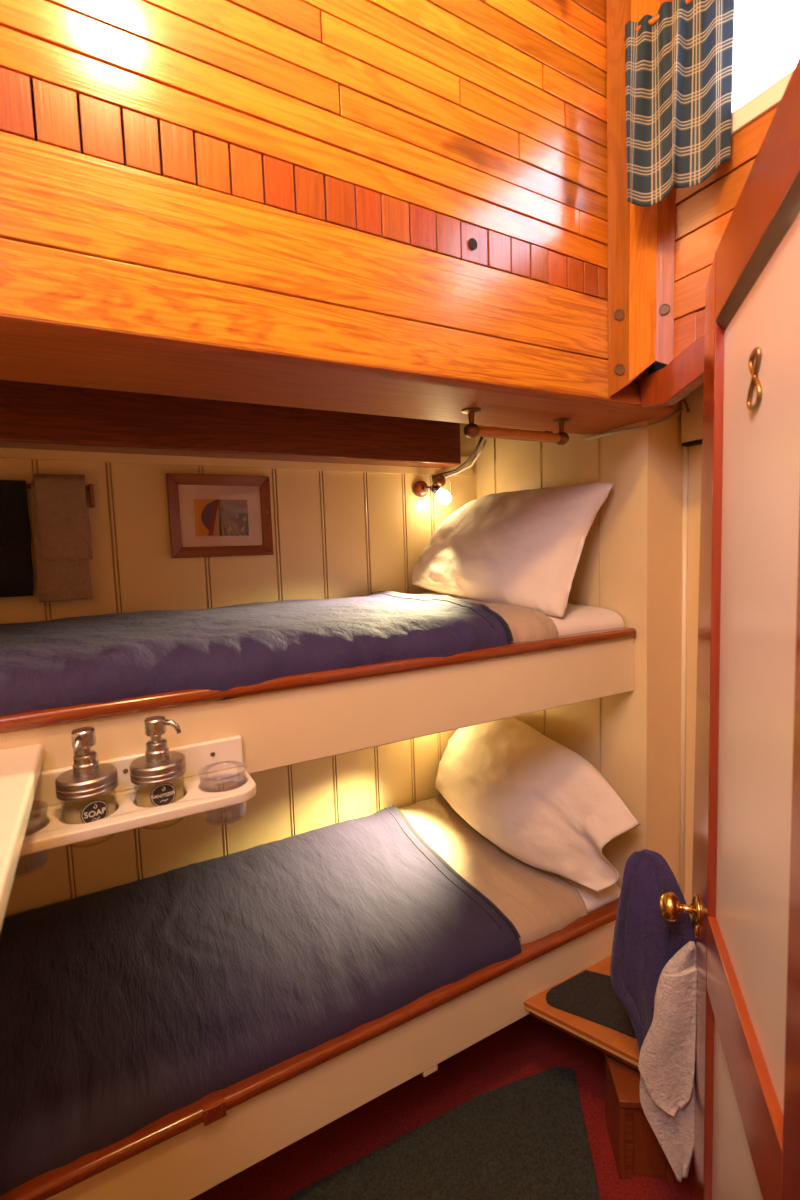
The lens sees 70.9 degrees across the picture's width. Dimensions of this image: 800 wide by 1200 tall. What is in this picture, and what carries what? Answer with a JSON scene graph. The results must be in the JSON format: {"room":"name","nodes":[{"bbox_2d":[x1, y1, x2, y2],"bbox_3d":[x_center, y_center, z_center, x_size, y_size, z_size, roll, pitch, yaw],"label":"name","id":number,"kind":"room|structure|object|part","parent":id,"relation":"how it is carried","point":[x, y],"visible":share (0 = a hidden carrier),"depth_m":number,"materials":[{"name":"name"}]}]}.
{"room":"ship cabin","nodes":[
{"label":"ship cabin","id":0,"kind":"room"},
{"bbox_2d":[0,423,476,917],"bbox_3d":[-0.537,0.335,1.793,1.950,1.960,0.044,-5,6,-28],"label":"wall","id":1,"kind":"structure","parent":0,"point":[339,530],"depth_m":1.81,"materials":[{"name":"beige paint"}]},
{"bbox_2d":[26,484,94,507],"bbox_3d":[-1.091,-0.266,1.415,0.566,0.062,0.043,-5,6,-28],"label":"towel bar","id":2,"kind":"object","parent":1,"relation":"attached to","point":[90,487],"visible":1,"depth_m":1.53,"materials":[{"name":"brown wood"}]},
{"bbox_2d":[0,480,33,596],"bbox_3d":[-1.097,-0.151,1.403,0.295,0.300,0.040,-5,6,-28],"label":"towel","id":3,"kind":"object","parent":2,"relation":"hanging from","point":[16,567],"visible":1,"depth_m":1.44,"materials":[{"name":"black fabric"}]},
{"bbox_3d":[-1.088,-0.286,1.401,0.560,0.012,0.012,-5,6,-28],"label":"rod","id":4,"kind":"part","parent":2,"relation":"part of","materials":[{"name":"brown wood"}]},
{"bbox_2d":[31,483,91,601],"bbox_3d":[-0.905,-0.154,1.506,0.126,0.312,0.048,-5,6,-28],"label":"bath towel","id":5,"kind":"object","parent":2,"relation":"hanging from","point":[57,580],"visible":0.48,"depth_m":1.49,"materials":[{"name":"brown fabric"}]},
{"bbox_2d":[34,474,92,559],"bbox_3d":[-0.898,-0.221,1.505,0.119,0.228,0.068,-5,6,-28],"label":"hand towel","id":6,"kind":"object","parent":5,"relation":"on","point":[63,516],"visible":1,"depth_m":1.48,"materials":[{"name":"beige fabric"}]},
{"bbox_2d":[166,473,273,557],"bbox_3d":[-0.546,-0.257,1.723,0.303,0.247,0.023,-5,6,-28],"label":"framed picture","id":7,"kind":"object","parent":1,"relation":"attached to","point":[210,515],"visible":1,"depth_m":1.72,"materials":[{"name":"brown wood"}]},
{"bbox_2d":[193,499,248,535],"bbox_3d":[-0.546,-0.252,1.723,0.160,0.111,0.001,-5,6,-28],"label":"print","id":8,"kind":"object","parent":7,"relation":"attached to","point":[211,517],"depth_m":1.72},
{"bbox_2d":[0,380,460,467],"bbox_3d":[-0.600,-0.523,1.627,1.805,0.198,0.108,-5,6,-28],"label":"beam","id":9,"kind":"structure","parent":1,"relation":"attached to","point":[32,415],"depth_m":1.60,"materials":[{"name":"brown wood"}]},
{"bbox_2d":[436,437,483,475],"bbox_3d":[0.225,-0.513,2.027,0.202,0.122,0.054,2,6,39],"label":"cable","id":10,"kind":"object","parent":9,"relation":"attached to","point":[481,438],"visible":0.93,"depth_m":2.03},
{"bbox_2d":[444,440,486,478],"bbox_3d":[0.231,-0.500,2.033,0.207,0.121,0.056,1,6,35],"label":"cable","id":11,"kind":"object","parent":9,"relation":"attached to","point":[485,441],"visible":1,"depth_m":2.03,"materials":[{"name":"white plastic"}]},
{"bbox_2d":[0,898,618,1199],"bbox_3d":[-0.331,1.031,1.516,1.949,0.198,0.745,-5,6,-28],"label":"lower bunk frame","id":12,"kind":"structure","parent":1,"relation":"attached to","point":[200,1145],"depth_m":1.19,"materials":[{"name":"beige paint"}]},
{"bbox_2d":[524,955,638,1069],"bbox_3d":[0.668,1.057,1.446,0.584,0.050,0.369,-5,6,-28],"label":"step","id":13,"kind":"structure","parent":12,"relation":"attached to","point":[585,1005],"depth_m":1.43,"materials":[{"name":"brown wood"}]},
{"bbox_3d":[0.564,0.823,1.285,0.044,0.450,0.043,-5,6,-28],"label":"post","id":14,"kind":"object","parent":13,"relation":"on","visible":0},
{"bbox_2d":[610,849,692,1053],"bbox_3d":[0.548,0.787,1.222,0.168,0.493,0.064,1,6,29],"label":"towel","id":15,"kind":"object","parent":14,"relation":"hanging from","point":[644,942],"visible":0.61,"depth_m":1.22,"materials":[{"name":"blue fabric"}]},
{"bbox_2d":[559,875,620,912],"bbox_3d":[-0.343,0.951,1.532,1.934,0.222,0.693,-5,6,-28],"label":"mattress","id":16,"kind":"object","parent":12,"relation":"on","point":[593,899],"visible":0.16,"depth_m":1.66,"materials":[{"name":"white fabric"}]},
{"bbox_2d":[0,805,521,1195],"bbox_3d":[-0.514,0.895,1.417,1.517,0.144,0.729,-5,6,-28],"label":"comforter","id":17,"kind":"object","parent":16,"relation":"on","point":[124,1007],"visible":0.99,"depth_m":1.33,"materials":[{"name":"blue fabric"}]},
{"bbox_2d":[399,796,586,944],"bbox_3d":[0.220,0.840,1.822,0.355,0.123,0.713,-5,6,-28],"label":"sheet","id":18,"kind":"object","parent":16,"relation":"on","point":[539,903],"visible":0.64,"depth_m":1.68,"materials":[{"name":"beige fabric"}]},
{"bbox_2d":[435,717,639,891],"bbox_3d":[0.374,0.614,1.830,0.249,0.386,0.784,-5,6,-28],"label":"pillow","id":19,"kind":"object","parent":16,"relation":"on","point":[538,800],"visible":0.95,"depth_m":1.70,"materials":[{"name":"white fabric"}]},
{"bbox_2d":[0,627,635,773],"bbox_3d":[-0.361,0.217,1.448,1.949,0.183,0.740,-5,6,-28],"label":"upper bunk frame","id":20,"kind":"structure","parent":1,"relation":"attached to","point":[294,719],"depth_m":1.18,"materials":[{"name":"beige paint"}]},
{"bbox_2d":[19,735,255,855],"bbox_3d":[-0.456,0.313,0.915,0.423,0.076,0.135,-5,6,-28],"label":"shelf","id":21,"kind":"object","parent":20,"relation":"attached to","point":[213,762],"visible":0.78,"depth_m":0.92,"materials":[{"name":"white paint"}]},
{"bbox_2d":[55,727,117,847],"bbox_3d":[-0.495,0.292,0.891,0.086,0.179,0.086,-5,6,-28],"label":"soap dispenser","id":22,"kind":"object","parent":21,"relation":"on","point":[86,792],"visible":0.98,"depth_m":0.87,"materials":[{"name":"silver glass"}]},
{"bbox_3d":[-0.491,0.220,0.859,0.010,0.026,0.034,-3,5,-15],"label":"spout","id":23,"kind":"part","parent":22,"relation":"part of","materials":[{"name":"silver metal"}]},
{"bbox_3d":[-0.495,0.287,0.890,0.086,0.029,0.086,-5,6,-28],"label":"lid","id":24,"kind":"part","parent":22,"relation":"part of","materials":[{"name":"silver metal"}]},
{"bbox_2d":[60,789,116,847],"bbox_3d":[-0.494,0.335,0.894,0.077,0.092,0.077,-5,6,-28],"label":"jar","id":25,"kind":"object","parent":22,"relation":"attached to","point":[78,806],"depth_m":0.87,"materials":[{"name":"clear glass"}]},
{"bbox_2d":[129,716,185,829],"bbox_3d":[-0.404,0.285,0.940,0.086,0.179,0.086,-5,6,-28],"label":"soap dispenser","id":26,"kind":"object","parent":21,"relation":"on","point":[157,777],"visible":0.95,"depth_m":0.92,"materials":[{"name":"silver glass"}]},
{"bbox_3d":[-0.404,0.280,0.940,0.086,0.029,0.086,-5,6,-28],"label":"lid","id":27,"kind":"part","parent":26,"relation":"part of","materials":[{"name":"silver metal"}]},
{"bbox_2d":[134,776,184,829],"bbox_3d":[-0.402,0.328,0.944,0.077,0.092,0.077,-5,6,-28],"label":"jar","id":28,"kind":"object","parent":26,"relation":"attached to","point":[150,791],"depth_m":0.91,"materials":[{"name":"clear glass"}]},
{"bbox_3d":[-0.380,0.210,0.932,0.034,0.026,0.010,-2,5,3],"label":"spout","id":29,"kind":"part","parent":26,"relation":"part of","materials":[{"name":"silver metal"}]},
{"bbox_2d":[547,603,623,635],"bbox_3d":[-0.370,0.158,1.461,1.934,0.199,0.698,-5,6,-28],"label":"mattress","id":30,"kind":"object","parent":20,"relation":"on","point":[577,618],"visible":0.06,"depth_m":1.57,"materials":[{"name":"white fabric"}]},
{"bbox_2d":[0,591,513,715],"bbox_3d":[-0.542,0.103,1.339,1.506,0.130,0.739,-5,6,-28],"label":"comforter","id":31,"kind":"object","parent":30,"relation":"on","point":[105,658],"visible":0.99,"depth_m":1.16,"materials":[{"name":"blue fabric"}]},
{"bbox_2d":[418,592,557,642],"bbox_3d":[0.136,0.049,1.717,0.262,0.116,0.725,-5,6,-28],"label":"sheet","id":32,"kind":"object","parent":30,"relation":"on","point":[525,623],"visible":0.3,"depth_m":1.46,"materials":[{"name":"beige fabric"}]},
{"bbox_2d":[412,483,613,617],"bbox_3d":[0.318,-0.165,1.803,0.288,0.382,0.674,-5,6,-34],"label":"pillow","id":33,"kind":"object","parent":30,"relation":"on","point":[522,547],"visible":0.97,"depth_m":1.65,"materials":[{"name":"white fabric"}]},
{"bbox_2d":[413,475,451,504],"bbox_3d":[0.124,-0.403,2.048,0.127,0.114,0.080,-5,6,-28],"label":"reading lamp","id":34,"kind":"object","parent":1,"relation":"attached to","point":[420,488],"visible":1,"depth_m":2.04,"materials":[{"name":"gold metal"}]},
{"bbox_3d":[0.079,-0.407,2.059,0.060,0.060,0.017,-5,6,-28],"label":"wall plate","id":35,"kind":"part","parent":34,"relation":"part of","materials":[{"name":"brown wood"}]},
{"bbox_2d":[422,483,439,493],"bbox_3d":[0.112,-0.403,2.041,0.069,0.039,0.038,-2,5,3],"label":"socket","id":36,"kind":"object","parent":34,"relation":"attached to","point":[434,488],"depth_m":2.04,"materials":[{"name":"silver metal"}]},
{"bbox_2d":[433,475,445,486],"bbox_3d":[0.147,-0.442,2.086,0.044,0.044,0.030,-5,6,-28],"label":"switch","id":37,"kind":"object","parent":34,"relation":"attached to","point":[440,480],"depth_m":2.07,"materials":[{"name":"brown metal"}]},
{"bbox_3d":[0.158,-0.378,2.051,0.060,0.060,0.050,-5,6,-28],"label":"lamp shade","id":38,"kind":"part","parent":34,"relation":"part of","materials":[{"name":"white glass"}]},
{"bbox_2d":[0,0,607,300],"bbox_3d":[-0.288,-0.981,0.888,1.717,1.119,0.052,-5,6,-28],"label":"wall","id":39,"kind":"structure","parent":0,"point":[472,131],"depth_m":0.99,"materials":[{"name":"brown wood"}]},
{"bbox_2d":[0,131,610,398],"bbox_3d":[-0.270,-0.534,0.922,1.714,0.247,0.041,-5,6,-28],"label":"wooden beam","id":40,"kind":"structure","parent":39,"relation":"attached to","point":[85,240],"depth_m":0.92,"materials":[{"name":"orange wood"}]},
{"bbox_2d":[0,314,673,434],"bbox_3d":[-0.228,-0.455,1.101,1.948,0.080,0.303,-5,6,-28],"label":"ceiling","id":41,"kind":"structure","parent":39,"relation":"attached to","point":[31,350],"depth_m":1.06,"materials":[{"name":"brown wood"}]},
{"bbox_2d":[462,408,570,444],"bbox_3d":[0.296,-0.427,1.399,0.334,0.064,0.046,-5,6,-28],"label":"grab rail","id":42,"kind":"object","parent":41,"relation":"attached to","point":[471,430],"visible":1,"depth_m":1.38,"materials":[{"name":"brown wood"}]},
{"bbox_3d":[0.297,-0.412,1.401,0.284,0.027,0.027,-5,6,-28],"label":"rod","id":43,"kind":"part","parent":42,"relation":"part of","materials":[{"name":"brown wood"}]},
{"bbox_2d":[606,0,675,397],"bbox_3d":[0.547,-1.030,1.284,0.158,1.109,0.060,-1,5,8],"label":"post corner","id":44,"kind":"object","parent":39,"relation":"attached to","point":[641,240],"visible":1,"depth_m":1.29,"materials":[{"name":"brown wood"}]},
{"bbox_2d":[633,367,648,381],"bbox_3d":[0.531,-0.589,1.453,0.262,0.065,0.191,-5,6,-28],"label":"trim","id":45,"kind":"structure","parent":39,"relation":"attached to","point":[644,373],"depth_m":1.39,"materials":[{"name":"brown wood"}]},
{"bbox_2d":[190,1014,689,1199],"bbox_3d":[0.557,1.398,0.741,2.920,0.050,3.400,-5,6,-28],"label":"floor","id":46,"kind":"structure","parent":0,"point":[528,1046],"depth_m":1.45,"materials":[{"name":"red carpet"}]},
{"bbox_2d":[283,1066,600,1199],"bbox_3d":[-0.088,1.378,0.884,1.647,0.009,0.930,-5,6,-28],"label":"rug","id":47,"kind":"object","parent":46,"relation":"on","point":[526,1138],"visible":1,"depth_m":1.34,"materials":[{"name":"green carpet"}]},
{"bbox_2d":[604,1053,673,1183],"bbox_3d":[0.567,1.219,1.333,0.127,0.204,0.138,-1,5,6],"label":"support","id":48,"kind":"object","parent":46,"relation":"on","point":[636,1148],"visible":0.69,"depth_m":1.28,"materials":[{"name":"brown wood"}]},
{"bbox_3d":[0.513,1.229,1.341,0.012,0.185,0.130,-1,5,6],"label":"panel","id":49,"kind":"part","parent":48,"relation":"part of","materials":[{"name":"brown wood"}]},
{"bbox_3d":[0.563,1.127,1.325,0.127,0.017,0.138,-1,5,6],"label":"lid","id":50,"kind":"part","parent":48,"relation":"part of","materials":[{"name":"brown wood"}]},
{"bbox_3d":[0.561,1.232,1.289,0.093,0.182,0.012,-1,5,6],"label":"panel","id":51,"kind":"part","parent":48,"relation":"part of","materials":[{"name":"brown wood"}]},
{"bbox_3d":[0.618,1.227,1.330,0.012,0.185,0.130,-1,5,6],"label":"panel","id":52,"kind":"part","parent":48,"relation":"part of","materials":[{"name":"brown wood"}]},
{"bbox_2d":[659,56,799,1199],"bbox_3d":[0.481,0.384,0.851,0.104,1.895,0.745,0,5,19],"label":"door","id":53,"kind":"structure","parent":46,"relation":"on","point":[744,909],"depth_m":0.77,"materials":[{"name":"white paint"}]},
{"bbox_2d":[638,941,696,1182],"bbox_3d":[0.554,0.957,1.164,0.117,0.532,0.042,-1,5,14],"label":"towel","id":54,"kind":"object","parent":53,"relation":"hanging from","point":[666,1065],"visible":1,"depth_m":1.16,"materials":[{"name":"white fabric"}]},
{"bbox_3d":[0.555,0.613,1.120,0.070,0.058,0.058,0,5,19],"label":"knob","id":55,"kind":"part","parent":53,"relation":"part of","materials":[{"name":"gold metal"}]},
{"bbox_3d":[0.521,0.972,0.849,0.008,0.486,0.426,0,5,19],"label":"panel","id":56,"kind":"part","parent":53,"relation":"part of","materials":[{"name":"white paint"}]},
{"bbox_3d":[0.509,0.662,0.823,0.033,0.140,0.421,0,5,19],"label":"rail","id":57,"kind":"part","parent":53,"relation":"part of","materials":[{"name":"brown wood"}]},
{"bbox_3d":[0.469,-0.499,0.722,0.033,0.113,0.421,0,5,19],"label":"rail","id":58,"kind":"part","parent":53,"relation":"part of","materials":[{"name":"brown wood"}]},
{"bbox_3d":[0.490,0.075,0.772,0.008,1.044,0.426,0,5,19],"label":"panel","id":59,"kind":"part","parent":53,"relation":"part of","materials":[{"name":"white paint"}]},
{"bbox_3d":[0.463,-0.433,0.731,0.014,0.019,0.422,0,5,19],"label":"moulding","id":60,"kind":"part","parent":53,"relation":"part of","materials":[{"name":"brown wood"}]},
{"bbox_2d":[475,400,682,888],"bbox_3d":[0.573,0.283,1.955,0.159,1.960,0.785,-5,6,-28],"label":"wall","id":61,"kind":"structure","parent":0,"point":[629,565],"depth_m":1.62,"materials":[{"name":"beige paint"}]},
{"bbox_2d":[585,408,681,439],"bbox_3d":[0.674,-0.503,1.618,0.155,0.073,0.220,-5,6,-28],"label":"conduit","id":62,"kind":"object","parent":61,"relation":"attached to","point":[678,411],"visible":0.99,"depth_m":1.54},
{"bbox_2d":[679,446,688,895],"bbox_3d":[0.831,0.350,1.649,0.014,1.860,0.014,-5,6,-28],"label":"trim","id":63,"kind":"structure","parent":61,"relation":"attached to","point":[685,448],"depth_m":1.63,"materials":[{"name":"beige paint"}]},
{"bbox_2d":[684,444,701,915],"bbox_3d":[1.422,0.400,0.604,0.030,1.900,2.450,-5,6,-28],"label":"wall","id":64,"kind":"structure","parent":0,"point":[695,452],"depth_m":1.61,"materials":[{"name":"beige paint"}]},
{"bbox_2d":[681,383,703,446],"bbox_3d":[0.824,-0.531,1.487,0.047,0.216,0.160,-5,6,-28],"label":"wall box","id":65,"kind":"object","parent":64,"relation":"attached to","point":[691,404],"visible":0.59,"depth_m":1.52,"materials":[{"name":"beige paint"}]},
{"bbox_3d":[0.833,-0.428,1.499,0.031,0.008,0.156,-5,6,-28],"label":"plate","id":66,"kind":"part","parent":65,"relation":"part of","materials":[{"name":"black metal"}]},
{"bbox_2d":[640,105,777,408],"bbox_3d":[1.145,-0.960,0.332,0.054,1.126,2.400,-5,6,-28],"label":"wall","id":67,"kind":"structure","parent":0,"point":[704,210],"depth_m":1.24,"materials":[{"name":"brown wood"}]},
{"bbox_2d":[623,0,692,41],"bbox_3d":[0.576,-1.217,1.145,0.226,0.074,0.021,0,5,23],"label":"curtain rod","id":68,"kind":"object","parent":67,"relation":"attached to","point":[654,20],"visible":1,"depth_m":1.16,"materials":[{"name":"brown wood"}]},
{"bbox_2d":[625,0,733,206],"bbox_3d":[0.569,-1.042,1.153,0.200,0.412,0.044,0,5,18],"label":"curtain","id":69,"kind":"object","parent":68,"relation":"hanging from","point":[679,68],"visible":1,"depth_m":1.15,"materials":[{"name":"fabric"}]},
{"bbox_2d":[731,0,799,135],"bbox_3d":[0.845,-1.116,0.860,0.057,0.370,0.750,-5,6,-28],"label":"window","id":70,"kind":"structure","parent":67,"relation":"attached to","point":[766,34],"depth_m":1.11,"materials":[{"name":"white glass"}]},
{"bbox_3d":[-0.702,0.003,-0.040,0.030,2.950,3.400,-5,6,-28],"label":"wall","id":71,"kind":"structure","parent":0,"visible":0},
{"bbox_2d":[0,744,43,930],"bbox_3d":[-0.636,0.284,0.510,0.487,0.030,0.668,-5,6,-28],"label":"countertop","id":72,"kind":"structure","parent":71,"relation":"attached to","point":[20,767],"depth_m":0.69,"materials":[{"name":"white paint"}]}
]}

